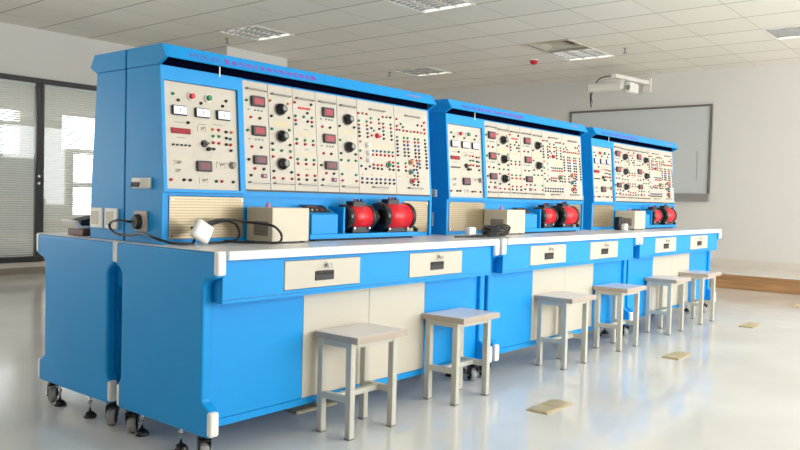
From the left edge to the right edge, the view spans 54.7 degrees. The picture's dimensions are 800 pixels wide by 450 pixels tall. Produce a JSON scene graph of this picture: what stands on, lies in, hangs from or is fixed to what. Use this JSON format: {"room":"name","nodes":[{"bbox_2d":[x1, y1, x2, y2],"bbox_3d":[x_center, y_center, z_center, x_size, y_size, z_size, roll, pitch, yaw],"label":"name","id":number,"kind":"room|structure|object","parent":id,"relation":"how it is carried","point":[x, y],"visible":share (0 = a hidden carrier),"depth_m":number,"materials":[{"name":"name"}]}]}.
{"room":"electrical teaching laboratory","nodes":[
{"label":"electrical teaching laboratory","id":0,"kind":"room"},
{"bbox_2d":[0,83,95,256],"bbox_3d":[-5.632,-0.882,9.891,0.200,2.700,12.800,3,3,39],"label":"wall","id":1,"kind":"structure","parent":0,"point":[0,83],"depth_m":10.49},
{"bbox_2d":[62,149,92,186],"bbox_3d":[-4.287,-1.051,11.430,0.060,1.000,1.510,3,3,39],"label":"window","id":2,"kind":"structure","parent":1,"relation":"in","point":[62,149],"depth_m":11.05,"materials":[{"name":"white glass"}]},
{"bbox_2d":[0,22,135,262],"bbox_3d":[-4.204,-0.929,8.710,0.150,2.950,12.800,3,3,39],"label":"wall","id":3,"kind":"structure","parent":0,"point":[24,51],"depth_m":8.79,"materials":[{"name":"white paint"}]},
{"bbox_2d":[0,73,40,262],"bbox_3d":[-4.481,-0.614,8.302,0.090,2.065,1.210,3,3,39],"label":"window","id":4,"kind":"structure","parent":3,"relation":"in","point":[36,257],"depth_m":8.71,"materials":[{"name":"black metal"}]},
{"bbox_2d":[0,78,39,255],"bbox_3d":[-4.451,-0.618,8.303,0.078,1.945,1.161,3,3,39],"label":"blind","id":5,"kind":"object","parent":4,"relation":"attached to","point":[6,81],"visible":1,"depth_m":8.59,"materials":[{"name":"white plastic"}]},
{"bbox_2d":[0,261,44,274],"bbox_3d":[-4.175,0.484,8.706,0.020,0.130,12.800,3,3,39],"label":"baseboard","id":6,"kind":"structure","parent":3,"relation":"attached to","point":[23,267],"depth_m":8.64,"materials":[{"name":"beige"}]},
{"bbox_2d":[40,79,96,260],"bbox_3d":[-3.710,-0.626,9.234,0.090,2.065,1.210,3,3,39],"label":"window","id":7,"kind":"structure","parent":3,"relation":"in","point":[43,81],"depth_m":8.76,"materials":[{"name":"black metal"}]},
{"bbox_2d":[43,84,95,231],"bbox_3d":[-3.713,-0.632,9.236,0.026,1.945,1.120,3,3,39],"label":"blind","id":8,"kind":"object","parent":7,"relation":"attached to","point":[54,88],"visible":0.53,"depth_m":9.02,"materials":[{"name":"white plastic"}]},
{"bbox_2d":[202,46,286,66],"bbox_3d":[-2.230,-0.829,10.168,1.046,2.750,0.980,3,3,39],"label":"pillar","id":9,"kind":"structure","parent":0,"point":[229,51],"depth_m":9.69,"materials":[{"name":"white paint"}]},
{"bbox_2d":[0,273,799,449],"bbox_3d":[-0.583,0.796,5.742,13.400,0.100,13.200,3,3,39],"label":"floor","id":10,"kind":"structure","parent":0,"point":[738,388],"depth_m":3.67,"materials":[{"name":"white tile"}]},
{"bbox_2d":[36,50,126,424],"bbox_3d":[-0.817,0.039,3.980,0.664,1.524,1.800,3,3,39],"label":"bench","id":11,"kind":"object","parent":10,"relation":"on","point":[84,280],"visible":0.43,"depth_m":3.20,"materials":[{"name":"blue metal"}]},
{"bbox_2d":[68,228,90,235],"bbox_3d":[-1.367,0.029,3.460,0.130,0.030,0.180,3,3,39],"label":"wooden box","id":12,"kind":"object","parent":11,"relation":"on","point":[71,231],"visible":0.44,"depth_m":3.37,"materials":[{"name":"brown"}]},
{"bbox_2d":[60,215,90,228],"bbox_3d":[-1.384,-0.021,3.436,0.120,0.070,0.198,3,3,39],"label":"console","id":13,"kind":"object","parent":12,"relation":"on","point":[83,222],"visible":0.59,"depth_m":3.37,"materials":[{"name":"white plastic"}]},
{"bbox_2d":[91,50,126,73],"bbox_3d":[-0.659,-0.675,3.819,0.271,0.078,1.692,3,3,40],"label":"hood","id":14,"kind":"object","parent":11,"relation":"attached to","point":[115,62],"depth_m":3.15,"materials":[{"name":"blue metal"}]},
{"bbox_2d":[115,43,499,449],"bbox_3d":[-0.305,0.067,3.553,0.664,1.524,1.800,3,3,39],"label":"bench","id":15,"kind":"object","parent":10,"relation":"on","point":[214,336],"visible":0.98,"depth_m":3.11,"materials":[{"name":"blue metal"}]},
{"bbox_2d":[134,211,147,231],"bbox_3d":[-1.011,-0.015,3.015,0.088,0.080,0.012,3,3,40],"label":"wall socket","id":16,"kind":"object","parent":15,"relation":"attached to","point":[144,214],"depth_m":3.00,"materials":[{"name":"beige plastic"}]},
{"bbox_2d":[108,214,282,244],"bbox_3d":[-0.804,0.018,3.020,0.691,0.113,0.280,1,2,-10],"label":"cable","id":17,"kind":"object","parent":15,"relation":"on","point":[202,231],"visible":1,"depth_m":3.00,"materials":[{"name":"black plastic"}]},
{"bbox_2d":[201,140,209,146],"bbox_3d":[-0.774,-0.325,3.077,0.020,0.028,0.029,-3,-1,40],"label":"switch","id":18,"kind":"object","parent":15,"relation":"attached to","point":[204,143],"depth_m":3.08,"materials":[{"name":"black plastic"}]},
{"bbox_2d":[247,202,308,241],"bbox_3d":[-0.518,-0.012,3.282,0.163,0.168,0.209,3,3,39],"label":"instrument box","id":19,"kind":"object","parent":15,"relation":"on","point":[293,223],"visible":0.8,"depth_m":3.22,"materials":[{"name":"beige painted metal"}]},
{"bbox_2d":[254,221,267,235],"bbox_3d":[-0.576,0.014,3.196,0.090,0.060,0.003,3,3,40],"label":"vent","id":20,"kind":"object","parent":19,"relation":"attached to","point":[259,230],"depth_m":3.19,"materials":[{"name":"beige metal"}]},
{"bbox_2d":[127,43,435,109],"bbox_3d":[-0.443,-0.655,3.641,0.271,0.094,1.692,3,3,40],"label":"hood","id":21,"kind":"object","parent":15,"relation":"attached to","point":[164,58],"depth_m":3.32,"materials":[{"name":"blue metal"}]},
{"bbox_2d":[298,197,418,240],"bbox_3d":[-0.180,-0.036,3.710,0.141,0.204,0.775,3,3,39],"label":"rig","id":22,"kind":"object","parent":15,"relation":"on","point":[352,220],"visible":0.98,"depth_m":3.65,"materials":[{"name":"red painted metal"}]},
{"bbox_2d":[283,399,336,413],"bbox_3d":[-0.414,0.824,3.527,0.110,0.009,0.256,3,3,39],"label":"floor outlet","id":23,"kind":"object","parent":10,"relation":"on","point":[310,406],"visible":0.56,"depth_m":3.48,"materials":[{"name":"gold metal"}]},
{"bbox_2d":[315,323,407,440],"bbox_3d":[-0.162,0.639,3.198,0.237,0.413,0.309,3,3,39],"label":"stool","id":24,"kind":"object","parent":10,"relation":"on","point":[362,336],"visible":1,"depth_m":3.15,"materials":[{"name":"beige"}]},
{"bbox_2d":[423,307,499,405],"bbox_3d":[0.295,0.632,3.754,0.237,0.413,0.309,3,3,39],"label":"stool","id":25,"kind":"object","parent":10,"relation":"on","point":[459,318],"visible":1,"depth_m":3.70,"materials":[{"name":"silver metal"}]},
{"bbox_2d":[428,99,638,376],"bbox_3d":[0.860,0.048,4.963,0.664,1.524,1.800,3,3,39],"label":"bench","id":26,"kind":"object","parent":10,"relation":"on","point":[482,157],"visible":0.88,"depth_m":4.67,"materials":[{"name":"blue metal"}]},
{"bbox_2d":[454,224,510,237],"bbox_3d":[0.444,0.030,4.235,0.135,0.069,0.517,3,3,39],"label":"cable","id":27,"kind":"object","parent":26,"relation":"on","point":[470,232],"visible":1,"depth_m":4.23,"materials":[{"name":"black plastic"}]},
{"bbox_2d":[484,206,524,233],"bbox_3d":[0.631,-0.031,4.673,0.163,0.168,0.209,3,3,39],"label":"instrument box","id":28,"kind":"object","parent":26,"relation":"on","point":[515,219],"visible":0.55,"depth_m":4.61,"materials":[{"name":"beige"}]},
{"bbox_2d":[490,219,503,227],"bbox_3d":[0.574,-0.005,4.587,0.090,0.060,0.003,3,3,40],"label":"vent","id":29,"kind":"object","parent":28,"relation":"attached to","point":[493,222],"depth_m":4.59,"materials":[{"name":"beige metal"}]},
{"bbox_2d":[428,99,586,135],"bbox_3d":[0.722,-0.674,5.051,0.271,0.094,1.692,3,3,40],"label":"hood","id":30,"kind":"object","parent":26,"relation":"attached to","point":[445,109],"depth_m":4.78,"materials":[{"name":"blue metal"}]},
{"bbox_2d":[512,202,579,232],"bbox_3d":[0.975,-0.055,5.107,0.141,0.204,0.775,3,3,39],"label":"rig","id":31,"kind":"object","parent":26,"relation":"on","point":[561,217],"visible":0.91,"depth_m":5.07,"materials":[{"name":"metal"},{"name":"plastic"}]},
{"bbox_2d":[526,399,572,414],"bbox_3d":[0.702,0.849,3.621,0.110,0.009,0.256,3,3,38],"label":"floor outlet","id":32,"kind":"object","parent":10,"relation":"on","point":[550,406],"visible":1,"depth_m":3.60,"materials":[{"name":"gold metal"}]},
{"bbox_2d":[535,291,596,369],"bbox_3d":[0.979,0.620,4.582,0.237,0.413,0.309,3,3,39],"label":"stool","id":33,"kind":"object","parent":10,"relation":"on","point":[563,300],"visible":1,"depth_m":4.53,"materials":[{"name":"silver metal"}]},
{"bbox_2d":[593,283,646,351],"bbox_3d":[1.466,0.612,5.171,0.237,0.413,0.309,3,3,40],"label":"stool","id":34,"kind":"object","parent":10,"relation":"on","point":[620,290],"visible":1,"depth_m":5.12,"materials":[{"name":"silver metal"}]},
{"bbox_2d":[581,127,721,335],"bbox_3d":[2.025,0.029,6.372,0.664,1.524,1.800,3,3,39],"label":"bench","id":35,"kind":"object","parent":10,"relation":"on","point":[621,171],"visible":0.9,"depth_m":6.13,"materials":[{"name":"blue metal"}]},
{"bbox_2d":[615,217,627,229],"bbox_3d":[1.681,-0.012,5.868,0.080,0.100,0.080,3,3,39],"label":"power adapter","id":36,"kind":"object","parent":35,"relation":"on","point":[619,225],"visible":0.98,"depth_m":5.85,"materials":[{"name":"white plastic"}]},
{"bbox_2d":[581,127,677,151],"bbox_3d":[1.887,-0.694,6.461,0.271,0.094,1.692,3,3,40],"label":"hood","id":37,"kind":"object","parent":35,"relation":"attached to","point":[598,136],"depth_m":6.20,"materials":[{"name":"blue"}]},
{"bbox_2d":[615,208,645,229],"bbox_3d":[1.818,-0.051,6.109,0.163,0.168,0.209,3,3,39],"label":"instrument box","id":38,"kind":"object","parent":35,"relation":"on","point":[634,219],"visible":0.76,"depth_m":6.03,"materials":[{"name":"beige"}]},
{"bbox_2d":[623,218,631,225],"bbox_3d":[1.761,-0.025,6.024,0.090,0.060,0.003,3,3,40],"label":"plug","id":39,"kind":"object","parent":38,"relation":"attached to","point":[628,221],"depth_m":6.01,"materials":[{"name":"beige plastic"}]},
{"bbox_2d":[631,204,676,228],"bbox_3d":[2.150,-0.075,6.530,0.141,0.204,0.775,3,3,39],"label":"rig","id":40,"kind":"object","parent":35,"relation":"on","point":[662,216],"visible":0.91,"depth_m":6.51,"materials":[{"name":"red metal"}]},
{"bbox_2d":[645,275,690,334],"bbox_3d":[2.024,0.603,5.856,0.237,0.413,0.309,3,3,39],"label":"stool","id":41,"kind":"object","parent":10,"relation":"on","point":[661,280],"visible":1,"depth_m":5.80,"materials":[{"name":"silver metal"}]},
{"bbox_2d":[662,351,691,359],"bbox_3d":[1.766,0.831,4.930,0.110,0.009,0.256,3,3,38],"label":"floor outlet","id":42,"kind":"object","parent":10,"relation":"on","point":[677,355],"visible":1,"depth_m":4.90,"materials":[{"name":"gold metal"}]},
{"bbox_2d":[678,270,720,324],"bbox_3d":[2.479,0.595,6.406,0.237,0.413,0.309,3,3,41],"label":"stool","id":43,"kind":"object","parent":10,"relation":"on","point":[700,275],"visible":0.93,"depth_m":6.36,"materials":[{"name":"silver metal"}]},
{"bbox_2d":[738,322,760,327],"bbox_3d":[2.834,0.811,6.266,0.110,0.009,0.256,3,3,38],"label":"floor outlet","id":44,"kind":"object","parent":10,"relation":"on","point":[748,324],"visible":1,"depth_m":6.22,"materials":[{"name":"gold metal"}]},
{"bbox_2d":[709,265,799,294],"bbox_3d":[4.399,0.656,9.252,9.800,0.190,1.039,3,3,39],"label":"platform","id":45,"kind":"object","parent":10,"relation":"on","point":[731,277],"visible":0.23,"depth_m":8.93,"materials":[{"name":"brown wood"}]},
{"bbox_2d":[0,0,799,93],"bbox_3d":[0.195,-2.063,5.060,11.576,0.200,13.200,3,3,39],"label":"ceiling","id":46,"kind":"structure","parent":0,"point":[480,44],"depth_m":8.31,"materials":[{"name":"tile"}]},
{"bbox_2d":[217,25,293,40],"bbox_3d":[-1.599,-2.170,8.591,0.606,0.086,0.598,3,3,39],"label":"ceiling light","id":47,"kind":"object","parent":46,"relation":"attached to","point":[254,32],"visible":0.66,"depth_m":8.61,"materials":[{"name":"white plastic"}]},
{"bbox_2d":[392,66,450,75],"bbox_3d":[0.312,-2.202,10.903,0.606,0.086,0.598,3,3,39],"label":"ceiling light","id":48,"kind":"object","parent":46,"relation":"attached to","point":[418,71],"visible":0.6,"depth_m":10.92,"materials":[{"name":"white plastic"}]},
{"bbox_2d":[383,0,475,13],"bbox_3d":[0.275,-2.067,7.044,0.606,0.086,0.598,3,3,39],"label":"ceiling light","id":49,"kind":"object","parent":46,"relation":"attached to","point":[422,6],"visible":0.98,"depth_m":7.15,"materials":[{"name":"white plastic"}]},
{"bbox_2d":[529,59,538,64],"bbox_3d":[1.694,-2.059,9.789,0.120,0.062,0.120,3,3,39],"label":"fire alarm","id":50,"kind":"object","parent":46,"relation":"attached to","point":[532,61],"visible":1,"depth_m":9.75,"materials":[{"name":"red plastic"}]},
{"bbox_2d":[521,39,592,53],"bbox_3d":[1.804,-2.103,8.893,0.606,0.110,0.598,3,3,39],"label":"ceiling vent","id":51,"kind":"object","parent":46,"relation":"in","point":[563,44],"visible":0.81,"depth_m":8.97,"materials":[{"name":"beige metal"}]},
{"bbox_2d":[546,47,614,60],"bbox_3d":[2.186,-2.099,9.356,0.606,0.086,0.598,3,3,39],"label":"ceiling light","id":52,"kind":"object","parent":46,"relation":"attached to","point":[593,53],"visible":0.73,"depth_m":9.37,"materials":[{"name":"white plastic"}]},
{"bbox_2d":[762,25,799,39],"bbox_3d":[4.059,-1.996,7.809,0.606,0.086,0.598,3,3,39],"label":"ceiling light","id":53,"kind":"object","parent":46,"relation":"attached to","point":[787,32],"visible":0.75,"depth_m":7.89,"materials":[{"name":"white plastic"}]},
{"bbox_2d":[423,62,799,263],"bbox_3d":[4.299,-0.758,10.119,11.576,2.950,0.200,3,3,39],"label":"wall","id":54,"kind":"structure","parent":0,"point":[754,200],"depth_m":9.96,"materials":[{"name":"white paint"}]},
{"bbox_2d":[586,74,651,106],"bbox_3d":[2.973,-1.786,10.357,0.630,0.481,1.100,3,3,39],"label":"projector","id":55,"kind":"object","parent":54,"relation":"attached to","point":[618,85],"visible":1,"depth_m":10.06,"materials":[{"name":"white plastic"}]},
{"bbox_2d":[570,104,712,200],"bbox_3d":[3.283,-0.990,10.786,2.050,1.275,0.058,3,3,39],"label":"whiteboard","id":56,"kind":"object","parent":54,"relation":"attached to","point":[689,127],"visible":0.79,"depth_m":10.40,"materials":[{"name":"grey"}]},
{"bbox_2d":[710,258,799,270],"bbox_3d":[4.729,0.511,9.642,9.800,0.090,0.015,3,3,39],"label":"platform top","id":57,"kind":"structure","parent":54,"relation":"attached to","point":[713,261],"depth_m":9.81,"materials":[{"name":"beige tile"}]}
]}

